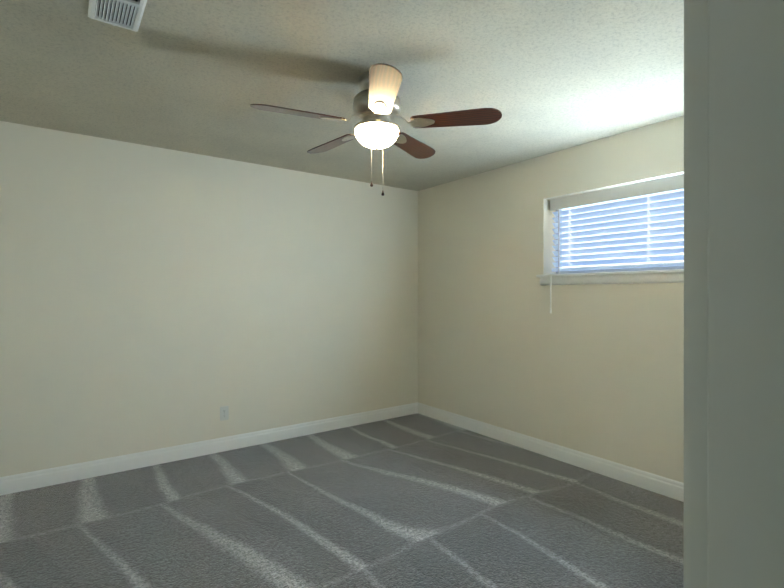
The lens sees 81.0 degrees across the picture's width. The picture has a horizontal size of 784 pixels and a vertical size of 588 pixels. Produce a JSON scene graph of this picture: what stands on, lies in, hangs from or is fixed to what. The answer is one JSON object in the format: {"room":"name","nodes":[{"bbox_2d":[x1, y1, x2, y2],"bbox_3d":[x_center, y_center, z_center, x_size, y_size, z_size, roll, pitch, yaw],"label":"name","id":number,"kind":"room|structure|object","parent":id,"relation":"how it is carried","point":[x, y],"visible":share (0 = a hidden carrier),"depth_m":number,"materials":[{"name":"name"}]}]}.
{"room":"empty bedroom","nodes":[
{"label":"empty bedroom","id":0,"kind":"room"},
{"bbox_2d":[0,121,417,476],"bbox_3d":[-1.250,0.089,4.012,4.145,2.440,0.120,0,0,-36],"label":"wall","id":1,"kind":"structure","parent":0,"point":[152,298],"depth_m":3.64,"materials":[{"name":"paint"}]},
{"bbox_2d":[0,403,415,495],"bbox_3d":[-1.250,1.252,3.929,3.805,0.115,0.014,0,0,-36],"label":"baseboard","id":2,"kind":"structure","parent":1,"relation":"attached to","point":[15,483],"depth_m":3.63,"materials":[{"name":"white wood"}]},
{"bbox_2d":[220,406,228,420],"bbox_3d":[-1.399,0.996,3.826,0.070,0.115,0.007,0,0,-36],"label":"electrical outlet plate","id":3,"kind":"object","parent":1,"relation":"attached to","point":[224,412],"visible":1,"depth_m":3.82,"materials":[{"name":"plastic"}]},
{"bbox_2d":[0,413,683,587],"bbox_3d":[-0.097,1.371,2.423,4.145,0.120,4.048,0,0,-36],"label":"floor","id":4,"kind":"structure","parent":0,"point":[417,500],"depth_m":2.64,"materials":[{"name":"carpet"}]},
{"bbox_2d":[0,0,683,190],"bbox_3d":[0.266,-1.188,1.818,4.265,0.120,5.448,0,0,-36],"label":"ceiling","id":5,"kind":"structure","parent":0,"point":[544,77],"depth_m":2.36,"materials":[{"name":"white paint"}]},
{"bbox_2d":[88,0,146,31],"bbox_3d":[-1.036,-1.120,1.740,0.180,0.016,0.424,0,0,-36],"label":"ceiling vent","id":6,"kind":"object","parent":5,"relation":"in","point":[127,14],"visible":0.96,"depth_m":1.82,"materials":[{"name":"metal"}]},
{"bbox_2d":[250,63,501,195],"bbox_3d":[-0.116,-0.834,2.423,1.213,0.589,1.194,0,0,-36],"label":"ceiling fan","id":7,"kind":"object","parent":5,"relation":"hanging from","point":[376,105],"visible":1,"depth_m":2.31,"materials":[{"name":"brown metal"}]},
{"bbox_2d":[418,115,683,482],"bbox_3d":[1.527,0.090,3.524,0.220,2.440,3.928,0,0,-36],"label":"wall","id":8,"kind":"structure","parent":0,"point":[596,370],"depth_m":3.73,"materials":[{"name":"paint"}]},
{"bbox_2d":[416,402,683,501],"bbox_3d":[1.405,1.252,3.494,0.014,0.115,3.780,0,0,-36],"label":"baseboard","id":9,"kind":"structure","parent":8,"relation":"attached to","point":[655,483],"depth_m":3.55,"materials":[{"name":"white wood"}]},
{"bbox_2d":[536,269,683,277],"bbox_3d":[1.816,-0.146,3.049,0.200,0.022,1.890,0,0,-36],"label":"window sill","id":10,"kind":"structure","parent":8,"relation":"attached to","point":[621,273],"depth_m":3.21,"materials":[{"name":"white wood"}]},
{"bbox_2d":[540,273,683,284],"bbox_3d":[1.757,-0.103,3.006,0.016,0.064,1.850,0,0,-36],"label":"window sill","id":11,"kind":"structure","parent":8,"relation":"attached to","point":[635,278],"depth_m":3.23,"materials":[{"name":"white wood"}]},
{"bbox_2d":[556,189,683,273],"bbox_3d":[1.913,-0.466,3.119,0.040,0.618,1.800,0,0,-36],"label":"window","id":12,"kind":"structure","parent":8,"relation":"in","point":[628,269],"depth_m":3.40,"materials":[{"name":"glass"}]},
{"bbox_2d":[550,174,683,312],"bbox_3d":[1.801,-0.309,3.031,0.181,0.928,1.774,0,0,-36],"label":"window blinds","id":13,"kind":"object","parent":12,"relation":"attached to","point":[671,183],"visible":0.65,"depth_m":3.31,"materials":[{"name":"plastic"}]},
{"bbox_3d":[0.967,0.093,0.766,3.925,2.440,0.120,0,0,-36],"label":"wall","id":14,"kind":"structure","parent":0,"visible":0},
{"bbox_2d":[684,0,783,587],"bbox_3d":[-0.107,0.263,-0.012,0.946,2.103,0.157,0,0,-36],"label":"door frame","id":15,"kind":"structure","parent":14,"relation":"in","point":[745,386],"depth_m":0.27,"materials":[{"name":"paint"}]}
]}

